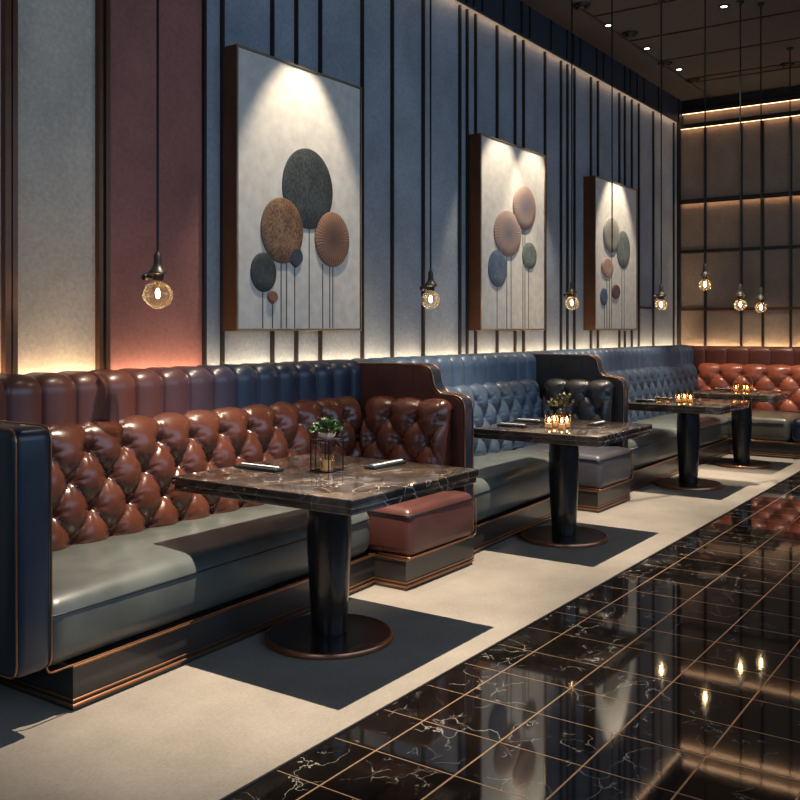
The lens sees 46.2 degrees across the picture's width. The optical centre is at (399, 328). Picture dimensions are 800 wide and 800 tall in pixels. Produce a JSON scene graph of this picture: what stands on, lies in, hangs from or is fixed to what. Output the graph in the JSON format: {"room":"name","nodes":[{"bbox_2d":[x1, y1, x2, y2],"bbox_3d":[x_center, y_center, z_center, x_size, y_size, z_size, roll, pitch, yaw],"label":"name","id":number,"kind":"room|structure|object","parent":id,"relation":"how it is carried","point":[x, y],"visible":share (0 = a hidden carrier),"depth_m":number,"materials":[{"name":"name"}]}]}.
{"room":"restaurant","nodes":[
{"label":"restaurant","id":0,"kind":"room"},
{"bbox_2d":[0,0,676,373],"bbox_3d":[-0.551,-0.760,6.224,0.100,4.320,14.600,0,0,35],"label":"wall","id":1,"kind":"structure","parent":0,"point":[247,22],"depth_m":5.66,"materials":[{"name":"stone"}]},
{"bbox_2d":[1,0,10,373],"bbox_3d":[-1.806,-1.140,4.296,0.035,2.980,0.030,0,0,35],"label":"trim","id":2,"kind":"structure","parent":1,"relation":"attached to","point":[5,4],"depth_m":4.29,"materials":[{"name":"brown metal"}]},
{"bbox_2d":[11,0,17,373],"bbox_3d":[-1.786,-1.140,4.325,0.035,2.980,0.026,0,0,35],"label":"trim","id":3,"kind":"structure","parent":1,"relation":"attached to","point":[14,3],"depth_m":4.31,"materials":[{"name":"brown metal"}]},
{"bbox_2d":[95,0,102,368],"bbox_3d":[-1.514,-1.140,4.717,0.035,2.980,0.022,0,0,35],"label":"trim","id":4,"kind":"structure","parent":1,"relation":"attached to","point":[98,3],"depth_m":4.71,"materials":[{"name":"brown metal"}]},
{"bbox_2d":[103,0,110,369],"bbox_3d":[-1.490,-1.140,4.752,0.035,2.980,0.026,0,0,35],"label":"trim","id":5,"kind":"structure","parent":1,"relation":"attached to","point":[106,3],"depth_m":4.74,"materials":[{"name":"brown metal"}]},
{"bbox_2d":[202,0,206,364],"bbox_3d":[-1.109,-1.140,5.312,0.022,2.980,0.018,0,0,35],"label":"trim","id":6,"kind":"structure","parent":1,"relation":"attached to","point":[204,2],"depth_m":5.30,"materials":[{"name":"brown metal"}]},
{"bbox_2d":[220,0,224,363],"bbox_3d":[-1.029,-1.140,5.427,0.022,2.980,0.018,0,0,35],"label":"trim","id":7,"kind":"structure","parent":1,"relation":"attached to","point":[222,2],"depth_m":5.42,"materials":[{"name":"brown metal"}]},
{"bbox_2d":[270,0,274,361],"bbox_3d":[-0.787,-1.140,5.776,0.022,2.980,0.018,0,0,35],"label":"trim","id":8,"kind":"structure","parent":1,"relation":"attached to","point":[272,2],"depth_m":5.77,"materials":[{"name":"brown metal"}]},
{"bbox_2d":[223,44,361,330],"bbox_3d":[-0.643,-0.809,5.871,0.145,1.642,1.183,0,0,35],"label":"framed artwork","id":9,"kind":"object","parent":1,"relation":"attached to","point":[292,133],"visible":1,"depth_m":5.72,"materials":[{"name":"beige fabric"}]},
{"bbox_2d":[294,0,298,361],"bbox_3d":[-0.659,-1.140,5.960,0.022,2.980,0.018,0,0,35],"label":"trim","id":10,"kind":"structure","parent":1,"relation":"attached to","point":[296,2],"depth_m":5.95,"materials":[{"name":"brown metal"}]},
{"bbox_2d":[318,0,321,359],"bbox_3d":[-0.524,-1.140,6.156,0.022,2.980,0.018,0,0,35],"label":"trim","id":11,"kind":"structure","parent":1,"relation":"attached to","point":[319,1],"depth_m":6.15,"materials":[{"name":"brown metal"}]},
{"bbox_2d":[360,0,363,357],"bbox_3d":[-0.263,-1.140,6.531,0.022,2.980,0.018,0,0,35],"label":"trim","id":12,"kind":"structure","parent":1,"relation":"attached to","point":[361,1],"depth_m":6.53,"materials":[{"name":"brown metal"}]},
{"bbox_2d":[390,0,393,356],"bbox_3d":[-0.057,-1.140,6.829,0.022,2.980,0.020,0,0,35],"label":"trim","id":13,"kind":"structure","parent":1,"relation":"attached to","point":[391,1],"depth_m":6.82,"materials":[{"name":"brown metal"}]},
{"bbox_2d":[421,0,424,355],"bbox_3d":[0.177,-1.140,7.166,0.022,2.980,0.022,0,0,35],"label":"trim","id":14,"kind":"structure","parent":1,"relation":"attached to","point":[422,1],"depth_m":7.16,"materials":[{"name":"brown metal"}]},
{"bbox_2d":[458,5,461,353],"bbox_3d":[0.486,-1.140,7.612,0.022,2.980,0.020,0,0,35],"label":"trim","id":15,"kind":"structure","parent":1,"relation":"attached to","point":[459,6],"depth_m":7.60,"materials":[{"name":"brown metal"}]},
{"bbox_2d":[465,9,468,353],"bbox_3d":[0.552,-1.140,7.707,0.022,2.980,0.018,0,0,35],"label":"trim","id":16,"kind":"structure","parent":1,"relation":"attached to","point":[466,10],"depth_m":7.70,"materials":[{"name":"brown metal"}]},
{"bbox_2d":[474,13,476,352],"bbox_3d":[0.631,-1.140,7.821,0.022,2.980,0.018,0,0,35],"label":"trim","id":17,"kind":"structure","parent":1,"relation":"attached to","point":[475,15],"depth_m":7.81,"materials":[{"name":"brown metal"}]},
{"bbox_2d":[495,25,498,352],"bbox_3d":[0.842,-1.140,8.124,0.022,2.980,0.020,0,0,35],"label":"trim","id":18,"kind":"structure","parent":1,"relation":"attached to","point":[496,26],"depth_m":8.12,"materials":[{"name":"brown metal"}]},
{"bbox_2d":[469,133,544,329],"bbox_3d":[0.951,-0.794,8.168,0.145,1.612,1.190,0,0,35],"label":"framed artwork","id":19,"kind":"object","parent":1,"relation":"attached to","point":[507,180],"visible":1,"depth_m":8.00,"materials":[{"name":"beige fabric"}]},
{"bbox_2d":[513,35,516,351],"bbox_3d":[1.032,-1.140,8.397,0.022,2.980,0.022,0,0,35],"label":"trim","id":20,"kind":"structure","parent":1,"relation":"attached to","point":[514,36],"depth_m":8.39,"materials":[{"name":"brown metal"}]},
{"bbox_2d":[520,1,522,34],"bbox_3d":[1.086,-2.775,8.360,0.015,0.290,0.022,0,0,35],"label":"trim","id":21,"kind":"structure","parent":1,"relation":"attached to","point":[521,2],"depth_m":8.35,"materials":[{"name":"brown metal"}]},
{"bbox_2d":[522,40,524,351],"bbox_3d":[1.125,-1.140,8.533,0.022,2.980,0.022,0,0,35],"label":"trim","id":22,"kind":"structure","parent":1,"relation":"attached to","point":[523,41],"depth_m":8.52,"materials":[{"name":"brown metal"}]},
{"bbox_2d":[529,7,530,38],"bbox_3d":[1.180,-2.775,8.495,0.015,0.290,0.022,0,0,35],"label":"trim","id":23,"kind":"structure","parent":1,"relation":"attached to","point":[529,7],"depth_m":8.48,"materials":[{"name":"brown metal"}]},
{"bbox_2d":[544,52,546,350],"bbox_3d":[1.377,-1.140,8.896,0.022,2.980,0.020,0,0,35],"label":"trim","id":24,"kind":"structure","parent":1,"relation":"attached to","point":[545,53],"depth_m":8.89,"materials":[{"name":"brown metal"}]},
{"bbox_2d":[550,20,552,50],"bbox_3d":[1.432,-2.775,8.858,0.015,0.290,0.020,0,0,35],"label":"trim","id":25,"kind":"structure","parent":1,"relation":"attached to","point":[551,21],"depth_m":8.85,"materials":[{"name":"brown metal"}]},
{"bbox_2d":[560,60,561,349],"bbox_3d":[1.579,-1.140,9.186,0.022,2.980,0.020,0,0,35],"label":"trim","id":26,"kind":"structure","parent":1,"relation":"attached to","point":[561,60],"depth_m":9.17,"materials":[{"name":"brown metal"}]},
{"bbox_2d":[566,64,568,349],"bbox_3d":[1.665,-1.140,9.310,0.022,2.980,0.020,0,0,35],"label":"trim","id":27,"kind":"structure","parent":1,"relation":"attached to","point":[567,65],"depth_m":9.30,"materials":[{"name":"brown metal"}]},
{"bbox_2d":[456,0,682,121],"bbox_3d":[-0.509,-2.790,6.134,0.070,0.260,14.500,0,0,35],"label":"trim","id":28,"kind":"structure","parent":1,"relation":"attached to","point":[540,25],"depth_m":9.38,"materials":[{"name":"blue paint"}]},
{"bbox_2d":[458,0,682,124],"bbox_3d":[-0.485,-2.643,6.117,0.010,0.034,14.500,0,0,35],"label":"trim","id":29,"kind":"structure","parent":1,"relation":"attached to","point":[469,4],"depth_m":9.00,"materials":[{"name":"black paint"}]},
{"bbox_2d":[573,68,575,348],"bbox_3d":[1.759,-1.140,9.447,0.022,2.980,0.018,0,0,35],"label":"trim","id":30,"kind":"structure","parent":1,"relation":"attached to","point":[574,69],"depth_m":9.44,"materials":[{"name":"brown metal"}]},
{"bbox_2d":[590,77,591,348],"bbox_3d":[1.995,-1.140,9.786,0.022,2.980,0.022,0,0,35],"label":"trim","id":31,"kind":"structure","parent":1,"relation":"attached to","point":[590,77],"depth_m":9.77,"materials":[{"name":"brown metal"}]},
{"bbox_2d":[597,81,598,347],"bbox_3d":[2.100,-1.140,9.937,0.022,2.980,0.020,0,0,35],"label":"trim","id":32,"kind":"structure","parent":1,"relation":"attached to","point":[597,81],"depth_m":9.93,"materials":[{"name":"brown metal"}]},
{"bbox_2d":[584,175,636,329],"bbox_3d":[2.286,-0.779,10.093,0.145,1.582,1.186,0,0,35],"label":"framed artwork","id":33,"kind":"object","parent":1,"relation":"attached to","point":[610,279],"visible":0.98,"depth_m":9.88,"materials":[{"name":"beige fabric"}]},
{"bbox_2d":[618,93,620,346],"bbox_3d":[2.443,-1.140,10.432,0.022,2.980,0.020,0,0,35],"label":"trim","id":34,"kind":"structure","parent":1,"relation":"attached to","point":[619,94],"depth_m":10.43,"materials":[{"name":"brown metal"}]},
{"bbox_2d":[624,96,625,346],"bbox_3d":[2.537,-1.140,10.567,0.022,2.980,0.018,0,0,35],"label":"trim","id":35,"kind":"structure","parent":1,"relation":"attached to","point":[624,96],"depth_m":10.56,"materials":[{"name":"brown metal"}]},
{"bbox_2d":[631,99,632,346],"bbox_3d":[2.659,-1.140,10.744,0.022,2.980,0.020,0,0,35],"label":"trim","id":36,"kind":"structure","parent":1,"relation":"attached to","point":[631,99],"depth_m":10.73,"materials":[{"name":"brown metal"}]},
{"bbox_2d":[638,103,639,345],"bbox_3d":[2.786,-1.140,10.927,0.022,2.980,0.020,0,0,35],"label":"trim","id":37,"kind":"structure","parent":1,"relation":"attached to","point":[638,103],"depth_m":10.92,"materials":[{"name":"brown metal"}]},
{"bbox_2d":[652,111,654,345],"bbox_3d":[3.063,-1.140,11.325,0.022,2.980,0.024,0,0,35],"label":"trim","id":38,"kind":"structure","parent":1,"relation":"attached to","point":[653,112],"depth_m":11.32,"materials":[{"name":"brown metal"}]},
{"bbox_2d":[673,122,674,344],"bbox_3d":[3.490,-1.140,11.941,0.022,2.980,0.022,0,0,35],"label":"trim","id":39,"kind":"structure","parent":1,"relation":"attached to","point":[673,122],"depth_m":11.93,"materials":[{"name":"brown metal"}]},
{"bbox_2d":[677,122,680,344],"bbox_3d":[3.597,-1.285,12.079,0.040,3.270,0.050,0,0,35],"label":"trim","id":40,"kind":"structure","parent":1,"relation":"attached to","point":[678,124],"depth_m":12.06,"materials":[{"name":"brown metal"}]},
{"bbox_2d":[0,454,799,799],"bbox_3d":[2.317,1.438,4.174,6.950,0.084,14.500,0,0,35],"label":"floor","id":41,"kind":"structure","parent":0,"point":[677,676],"depth_m":3.58,"materials":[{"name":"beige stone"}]},
{"bbox_2d":[0,420,52,679],"bbox_3d":[-1.655,0.864,3.478,1.005,1.063,0.158,0,0,35],"label":"end panel","id":42,"kind":"object","parent":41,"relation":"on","point":[26,584],"visible":1,"depth_m":3.17,"materials":[{"name":"blue leather"}]},
{"bbox_2d":[0,359,475,710],"bbox_3d":[-0.811,0.797,4.716,1.132,1.198,2.835,0,0,35],"label":"banquette","id":43,"kind":"object","parent":41,"relation":"on","point":[151,579],"visible":0.8,"depth_m":4.43,"materials":[{"name":"brown leather"}]},
{"bbox_2d":[51,504,369,664],"bbox_3d":[-0.950,1.083,4.380,0.726,0.281,2.116,0,0,35],"label":"seat cushion","id":44,"kind":"object","parent":43,"relation":"on","point":[116,590],"depth_m":4.00,"materials":[{"name":"grey leather"}]},
{"bbox_2d":[366,490,471,555],"bbox_3d":[-0.089,1.083,5.499,0.825,0.281,0.692,0,0,35],"label":"seat cushion","id":45,"kind":"object","parent":43,"relation":"on","point":[433,523],"depth_m":5.13,"materials":[{"name":"leather"}]},
{"bbox_2d":[172,453,478,659],"bbox_3d":[-0.320,1.022,4.232,1.000,0.747,0.965,0,0,35],"label":"pedestal table","id":46,"kind":"object","parent":41,"relation":"on","point":[330,500],"visible":1,"depth_m":4.13,"materials":[{"name":"brown stone"}]},
{"bbox_2d":[234,463,283,471],"bbox_3d":[-0.652,0.637,4.323,0.260,0.018,0.064,0,0,35],"label":"cutlery","id":47,"kind":"object","parent":46,"relation":"on","point":[241,465],"visible":1,"depth_m":4.29,"materials":[{"name":"silver metal"}]},
{"bbox_2d":[309,417,343,473],"bbox_3d":[-0.333,0.521,4.260,0.159,0.250,0.164,0,0,35],"label":"plant stand","id":48,"kind":"object","parent":46,"relation":"on","point":[327,429],"visible":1,"depth_m":4.24,"materials":[{"name":"black metal"}]},
{"bbox_2d":[311,438,340,441],"bbox_3d":[-0.332,0.503,4.259,0.104,0.006,0.104,0,0,35],"label":"tray","id":49,"kind":"object","parent":48,"relation":"on","point":[317,439],"depth_m":4.24,"materials":[{"name":"black metal"}]},
{"bbox_2d":[323,460,330,469],"bbox_3d":[-0.332,0.617,4.259,0.036,0.044,0.036,0,0,35],"label":"candle","id":50,"kind":"object","parent":48,"relation":"on","point":[325,462],"depth_m":4.24,"materials":[{"name":"wax"}]},
{"bbox_2d":[318,431,335,438],"bbox_3d":[-0.332,0.483,4.259,0.084,0.031,0.084,0,0,35],"label":"bowl","id":51,"kind":"object","parent":48,"relation":"on","point":[323,434],"depth_m":4.23,"materials":[{"name":"white ceramic"}]},
{"bbox_2d":[364,459,405,469],"bbox_3d":[-0.068,0.637,4.428,0.064,0.018,0.260,0,0,35],"label":"cutlery","id":52,"kind":"object","parent":46,"relation":"on","point":[384,464],"visible":1,"depth_m":4.39,"materials":[{"name":"silver metal"}]},
{"bbox_2d":[357,362,474,558],"bbox_3d":[0.017,0.806,5.926,0.983,1.180,0.122,0,0,35],"label":"divider","id":53,"kind":"structure","parent":41,"relation":"on","point":[423,381],"depth_m":5.77,"materials":[{"name":"brown leather"}]},
{"bbox_2d":[351,352,632,553],"bbox_3d":[0.749,0.797,6.965,1.132,1.198,2.441,0,0,35],"label":"banquette","id":54,"kind":"object","parent":41,"relation":"on","point":[512,492],"visible":0.53,"depth_m":7.17,"materials":[{"name":"blue leather"}]},
{"bbox_2d":[474,450,549,522],"bbox_3d":[0.625,1.083,6.650,0.726,0.281,1.751,0,0,35],"label":"seat cushion","id":55,"kind":"object","parent":54,"relation":"on","point":[509,483],"depth_m":6.40,"materials":[{"name":"grey leather"}]},
{"bbox_2d":[512,443,630,488],"bbox_3d":[1.371,1.083,7.603,0.825,0.281,0.652,0,0,35],"label":"seat cushion","id":56,"kind":"object","parent":54,"relation":"on","point":[608,466],"depth_m":7.29,"materials":[{"name":"leather"}]},
{"bbox_2d":[219,471,799,799],"bbox_3d":[1.049,1.402,5.053,0.008,0.016,14.500,0,0,35],"label":"trim","id":57,"kind":"structure","parent":41,"relation":"in","point":[595,587],"depth_m":3.74,"materials":[{"name":"brown metal"}]},
{"bbox_2d":[474,417,651,547],"bbox_3d":[1.093,1.022,6.252,0.880,0.747,0.930,0,0,35],"label":"pedestal table","id":58,"kind":"object","parent":41,"relation":"on","point":[563,532],"visible":0.99,"depth_m":6.16,"materials":[{"name":"black metal"}]},
{"bbox_2d":[497,423,527,427],"bbox_3d":[0.745,0.637,6.214,0.200,0.018,0.064,0,0,35],"label":"cutlery","id":59,"kind":"object","parent":58,"relation":"on","point":[500,424],"visible":1,"depth_m":6.19,"materials":[{"name":"silver metal"}]},
{"bbox_2d":[514,419,542,422],"bbox_3d":[0.892,0.637,6.513,0.200,0.018,0.064,0,0,35],"label":"cutlery","id":60,"kind":"object","parent":58,"relation":"on","point":[515,420],"visible":1,"depth_m":6.49,"materials":[{"name":"silver metal"}]},
{"bbox_2d":[550,409,558,427],"bbox_3d":[1.016,0.589,6.166,0.056,0.114,0.056,0,0,35],"label":"votive candle","id":61,"kind":"object","parent":58,"relation":"on","point":[553,423],"visible":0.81,"depth_m":6.15,"materials":[{"name":"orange glass"}]},
{"bbox_2d":[547,392,574,422],"bbox_3d":[1.073,0.531,6.224,0.200,0.229,0.187,0,0,35],"label":"sprig","id":62,"kind":"object","parent":58,"relation":"on","point":[563,398],"visible":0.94,"depth_m":6.20,"materials":[{"name":"green plant"}]},
{"bbox_2d":[557,411,565,429],"bbox_3d":[1.042,0.589,6.038,0.056,0.114,0.056,0,0,35],"label":"votive candle","id":63,"kind":"object","parent":58,"relation":"on","point":[561,426],"visible":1,"depth_m":6.03,"materials":[{"name":"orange glass"}]},
{"bbox_2d":[587,421,606,425],"bbox_3d":[1.338,0.637,6.350,0.064,0.018,0.200,0,0,35],"label":"cutlery","id":64,"kind":"object","parent":58,"relation":"on","point":[596,423],"visible":1,"depth_m":6.30,"materials":[{"name":"silver metal"}]},
{"bbox_2d":[530,353,627,447],"bbox_3d":[1.464,0.806,8.013,0.983,1.180,0.122,0,0,35],"label":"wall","id":65,"kind":"structure","parent":41,"relation":"on","point":[589,367],"depth_m":7.90,"materials":[{"name":"black leather"}]},
{"bbox_2d":[526,345,729,491],"bbox_3d":[2.699,0.797,9.891,1.000,1.198,4.370,0,0,35],"label":"banquette","id":66,"kind":"object","parent":41,"relation":"on","point":[649,372],"visible":0.49,"depth_m":9.81,"materials":[{"name":"blue leather"}]},
{"bbox_2d":[628,427,676,469],"bbox_3d":[1.999,1.083,8.645,0.710,0.281,1.514,0,0,35],"label":"seat cushion","id":67,"kind":"object","parent":66,"relation":"on","point":[657,448],"depth_m":8.48,"materials":[{"name":"grey leather"}]},
{"bbox_2d":[630,413,727,446],"bbox_3d":[2.904,1.083,9.949,0.710,0.281,1.648,0,0,35],"label":"seat cushion","id":68,"kind":"object","parent":66,"relation":"on","point":[713,428],"depth_m":9.90,"materials":[{"name":"grey leather"}]},
{"bbox_2d":[628,397,749,490],"bbox_3d":[2.571,1.022,8.355,0.840,0.747,0.900,0,0,35],"label":"pedestal table","id":69,"kind":"object","parent":41,"relation":"on","point":[688,417],"visible":0.98,"depth_m":8.26,"materials":[{"name":"black metal"}]},
{"bbox_2d":[690,389,792,468],"bbox_3d":[3.507,1.022,9.616,0.820,0.747,0.800,0,0,35],"label":"pedestal table","id":70,"kind":"object","parent":41,"relation":"on","point":[741,420],"visible":0.85,"depth_m":9.53,"materials":[{"name":"black metal"}]},
{"bbox_2d":[693,346,799,458],"bbox_3d":[5.728,0.805,9.747,6.100,1.182,1.243,0,0,35],"label":"banquette","id":71,"kind":"object","parent":41,"relation":"on","point":[775,425],"visible":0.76,"depth_m":11.01,"materials":[{"name":"red leather"}]},
{"bbox_2d":[705,410,799,441],"bbox_3d":[3.927,1.084,10.797,1.255,0.281,0.900,0,0,35],"label":"seat cushion","id":72,"kind":"object","parent":71,"relation":"on","point":[767,425],"depth_m":10.24,"materials":[{"name":"grey leather"}]},
{"bbox_2d":[791,417,799,442],"bbox_3d":[5.062,1.084,10.010,1.494,0.281,0.900,0,0,35],"label":"seat cushion","id":73,"kind":"object","parent":71,"relation":"on","point":[795,421],"depth_m":10.05,"materials":[{"name":"blue leather"}]},
{"bbox_2d":[519,0,799,100],"bbox_3d":[2.305,-2.970,4.243,7.050,0.100,14.600,0,0,35],"label":"ceiling","id":74,"kind":"structure","parent":0,"point":[682,15],"depth_m":9.35,"materials":[{"name":"paint"}]},
{"bbox_2d":[141,0,172,308],"bbox_3d":[-1.123,-1.507,4.345,0.140,2.826,0.140,0,0,35],"label":"pendant lamp","id":75,"kind":"object","parent":74,"relation":"hanging from","point":[157,272],"visible":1,"depth_m":4.34,"materials":[{"name":"black metal"}]},
{"bbox_2d":[141,251,167,280],"bbox_3d":[-1.133,-0.292,4.349,0.112,0.140,0.097,0,0,35],"label":"socket","id":76,"kind":"object","parent":75,"relation":"attached to","point":[157,272],"depth_m":4.33,"materials":[{"name":"brown metal"}]},
{"bbox_2d":[419,0,439,308],"bbox_3d":[0.204,-1.527,6.260,0.130,2.786,0.130,0,0,35],"label":"pendant lamp","id":77,"kind":"object","parent":74,"relation":"hanging from","point":[430,285],"visible":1,"depth_m":6.25,"materials":[{"name":"black metal"}]},
{"bbox_2d":[419,270,436,290],"bbox_3d":[0.195,-0.324,6.264,0.112,0.140,0.097,0,0,35],"label":"socket","id":78,"kind":"object","parent":77,"relation":"attached to","point":[430,285],"depth_m":6.24,"materials":[{"name":"brown metal"}]},
{"bbox_2d":[563,0,578,309],"bbox_3d":[1.485,-1.543,8.110,0.126,2.753,0.120,0,0,35],"label":"pendant lamp","id":79,"kind":"object","parent":74,"relation":"hanging from","point":[571,292],"visible":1,"depth_m":8.10,"materials":[{"name":"black metal"}]},
{"bbox_2d":[563,281,576,296],"bbox_3d":[1.478,-0.347,8.112,0.112,0.140,0.097,0,0,35],"label":"socket","id":80,"kind":"object","parent":79,"relation":"attached to","point":[571,292],"depth_m":8.09,"materials":[{"name":"brown metal"}]},
{"bbox_2d":[573,2,589,9],"bbox_3d":[1.631,-2.905,8.445,0.160,0.029,0.160,0,0,35],"label":"ceiling fitting","id":81,"kind":"object","parent":74,"relation":"attached to","point":[581,5],"visible":0.96,"depth_m":8.42,"materials":[{"name":"black metal"}]},
{"bbox_2d":[611,0,612,252],"bbox_3d":[1.810,-1.785,7.994,0.070,2.270,0.070,0,0,35],"label":"hanging rod","id":82,"kind":"object","parent":74,"relation":"hanging from","point":[611,0],"visible":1,"depth_m":7.99,"materials":[{"name":"black metal"}]},
{"bbox_2d":[622,31,637,37],"bbox_3d":[2.269,-2.905,9.243,0.160,0.029,0.160,0,0,35],"label":"ceiling fitting","id":83,"kind":"object","parent":74,"relation":"attached to","point":[627,34],"visible":1,"depth_m":9.22,"materials":[{"name":"black metal"}]},
{"bbox_2d":[593,0,680,17],"bbox_3d":[2.591,-2.914,8.209,1.900,0.012,0.024,0,0,35],"label":"trim","id":84,"kind":"structure","parent":74,"relation":"attached to","point":[670,1],"depth_m":8.52,"materials":[{"name":"brown metal"}]},
{"bbox_2d":[568,0,711,97],"bbox_3d":[-0.174,-2.917,5.902,0.015,0.006,14.500,0,0,35],"label":"trim","id":85,"kind":"structure","parent":74,"relation":"attached to","point":[568,0],"depth_m":9.69,"materials":[{"name":"brown metal"}]},
{"bbox_2d":[653,0,666,309],"bbox_3d":[2.309,-1.542,8.305,0.118,2.755,0.105,0,0,35],"label":"pendant lamp","id":86,"kind":"object","parent":74,"relation":"hanging from","point":[660,295],"visible":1,"depth_m":8.29,"materials":[{"name":"black metal"}]},
{"bbox_2d":[653,284,666,298],"bbox_3d":[2.305,-0.331,8.305,0.112,0.140,0.097,0,0,35],"label":"socket","id":87,"kind":"object","parent":86,"relation":"attached to","point":[660,295],"depth_m":8.28,"materials":[{"name":"brown metal"}]},
{"bbox_2d":[658,61,672,66],"bbox_3d":[2.909,-2.905,10.286,0.160,0.029,0.160,0,0,35],"label":"ceiling fitting","id":88,"kind":"object","parent":74,"relation":"attached to","point":[666,63],"visible":0.96,"depth_m":10.27,"materials":[{"name":"black metal"}]},
{"bbox_2d":[699,0,710,290],"bbox_3d":[2.638,-1.626,8.101,0.105,2.588,0.105,0,0,35],"label":"pendant lamp","id":89,"kind":"object","parent":74,"relation":"hanging from","point":[705,274],"visible":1,"depth_m":8.10,"materials":[{"name":"black metal"}]},
{"bbox_2d":[700,263,710,278],"bbox_3d":[2.638,-0.499,8.101,0.092,0.138,0.092,0,0,35],"label":"socket","id":90,"kind":"object","parent":89,"relation":"attached to","point":[705,274],"depth_m":8.08,"materials":[{"name":"brown metal"}]},
{"bbox_2d":[629,10,799,41],"bbox_3d":[3.111,-2.914,8.957,1.900,0.012,0.024,0,0,35],"label":"trim","id":91,"kind":"structure","parent":74,"relation":"attached to","point":[789,12],"depth_m":9.00,"materials":[{"name":"brown metal"}]},
{"bbox_2d":[659,37,799,61],"bbox_3d":[3.606,-2.914,9.672,1.900,0.012,0.024,0,0,35],"label":"trim","id":92,"kind":"structure","parent":74,"relation":"attached to","point":[799,37],"depth_m":9.78,"materials":[{"name":"brown metal"}]},
{"bbox_2d":[734,0,746,310],"bbox_3d":[3.037,-1.542,8.360,0.110,2.757,0.110,0,0,35],"label":"pendant lamp","id":93,"kind":"object","parent":74,"relation":"hanging from","point":[740,294],"visible":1,"depth_m":8.35,"materials":[{"name":"black metal"}]},
{"bbox_2d":[735,284,745,298],"bbox_3d":[3.037,-0.336,8.360,0.092,0.138,0.092,0,0,35],"label":"socket","id":94,"kind":"object","parent":93,"relation":"attached to","point":[740,294],"depth_m":8.34,"materials":[{"name":"brown metal"}]},
{"bbox_2d":[685,61,799,79],"bbox_3d":[4.116,-2.914,10.407,1.900,0.012,0.024,0,0,35],"label":"trim","id":95,"kind":"structure","parent":74,"relation":"attached to","point":[799,61],"depth_m":10.62,"materials":[{"name":"brown metal"}]},
{"bbox_2d":[692,66,799,83],"bbox_3d":[4.226,-2.914,10.565,1.900,0.012,0.024,0,0,35],"label":"trim","id":96,"kind":"structure","parent":74,"relation":"attached to","point":[796,66],"depth_m":10.71,"materials":[{"name":"brown metal"}]},
{"bbox_2d":[755,2,766,312],"bbox_3d":[3.237,-1.532,8.403,0.100,2.776,0.100,0,0,35],"label":"pendant lamp","id":97,"kind":"object","parent":74,"relation":"hanging from","point":[760,297],"visible":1,"depth_m":8.40,"materials":[{"name":"black metal"}]},
{"bbox_2d":[756,287,765,302],"bbox_3d":[3.237,-0.307,8.403,0.092,0.138,0.092,0,0,35],"label":"socket","id":98,"kind":"object","parent":97,"relation":"attached to","point":[760,297],"depth_m":8.38,"materials":[{"name":"brown metal"}]},
{"bbox_2d":[786,47,793,275],"bbox_3d":[4.053,-1.735,9.737,0.070,2.370,0.070,0,0,35],"label":"hanging rod","id":99,"kind":"object","parent":74,"relation":"hanging from","point":[789,49],"visible":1,"depth_m":9.73,"materials":[{"name":"black metal"}]},
{"bbox_2d":[681,100,799,346],"bbox_3d":[6.478,-0.760,10.172,6.950,4.320,0.100,0,0,35],"label":"wall","id":100,"kind":"structure","parent":0,"point":[723,141],"depth_m":11.68,"materials":[{"name":"beige paint"}]},
{"bbox_2d":[704,127,706,345],"bbox_3d":[3.876,-1.105,11.900,0.028,2.910,0.025,0,0,35],"label":"trim","id":101,"kind":"structure","parent":100,"relation":"attached to","point":[705,288],"depth_m":11.90,"materials":[{"name":"brown metal"}]},
{"bbox_2d":[679,110,799,129],"bbox_3d":[6.418,-2.583,10.050,6.910,0.054,0.008,0,0,35],"label":"trim","id":102,"kind":"structure","parent":100,"relation":"attached to","point":[793,113],"depth_m":11.59,"materials":[{"name":"brown metal"}]},
{"bbox_2d":[679,191,799,204],"bbox_3d":[6.424,-1.623,10.058,6.910,0.054,0.008,0,0,35],"label":"trim","id":103,"kind":"structure","parent":100,"relation":"attached to","point":[793,193],"depth_m":11.60,"materials":[{"name":"brown metal"}]},
{"bbox_2d":[680,245,799,253],"bbox_3d":[6.453,-0.990,10.101,6.910,0.040,0.045,0,0,35],"label":"trim","id":104,"kind":"structure","parent":100,"relation":"attached to","point":[783,246],"depth_m":11.63,"materials":[{"name":"brown metal"}]},
{"bbox_2d":[680,307,799,310],"bbox_3d":[6.458,-0.250,10.107,6.910,0.035,0.030,0,0,35],"label":"trim","id":105,"kind":"structure","parent":100,"relation":"attached to","point":[737,308],"depth_m":11.63,"materials":[{"name":"brown metal"}]},
{"bbox_2d":[681,95,799,114],"bbox_3d":[6.418,-2.773,10.050,6.910,0.054,0.008,0,0,35],"label":"trim","id":106,"kind":"structure","parent":100,"relation":"attached to","point":[793,97],"depth_m":11.57,"materials":[{"name":"brown metal"}]},
{"bbox_2d":[682,85,799,109],"bbox_3d":[6.449,-2.870,10.095,6.910,0.100,0.060,0,0,35],"label":"trim","id":107,"kind":"structure","parent":100,"relation":"attached to","point":[795,90],"depth_m":11.60,"materials":[{"name":"brown metal"}]},
{"bbox_2d":[740,123,742,345],"bbox_3d":[4.242,-1.105,11.647,0.028,2.910,0.025,0,0,35],"label":"trim","id":108,"kind":"structure","parent":100,"relation":"attached to","point":[741,312],"depth_m":11.64,"materials":[{"name":"brown metal"}]},
{"bbox_2d":[761,120,763,345],"bbox_3d":[4.452,-1.105,11.501,0.028,2.910,0.025,0,0,35],"label":"trim","id":109,"kind":"structure","parent":100,"relation":"attached to","point":[762,304],"depth_m":11.49,"materials":[{"name":"brown metal"}]},
{"bbox_2d":[789,117,791,346],"bbox_3d":[4.719,-1.105,11.316,0.028,2.910,0.025,0,0,35],"label":"trim","id":110,"kind":"structure","parent":100,"relation":"attached to","point":[790,277],"depth_m":11.30,"materials":[{"name":"brown metal"}]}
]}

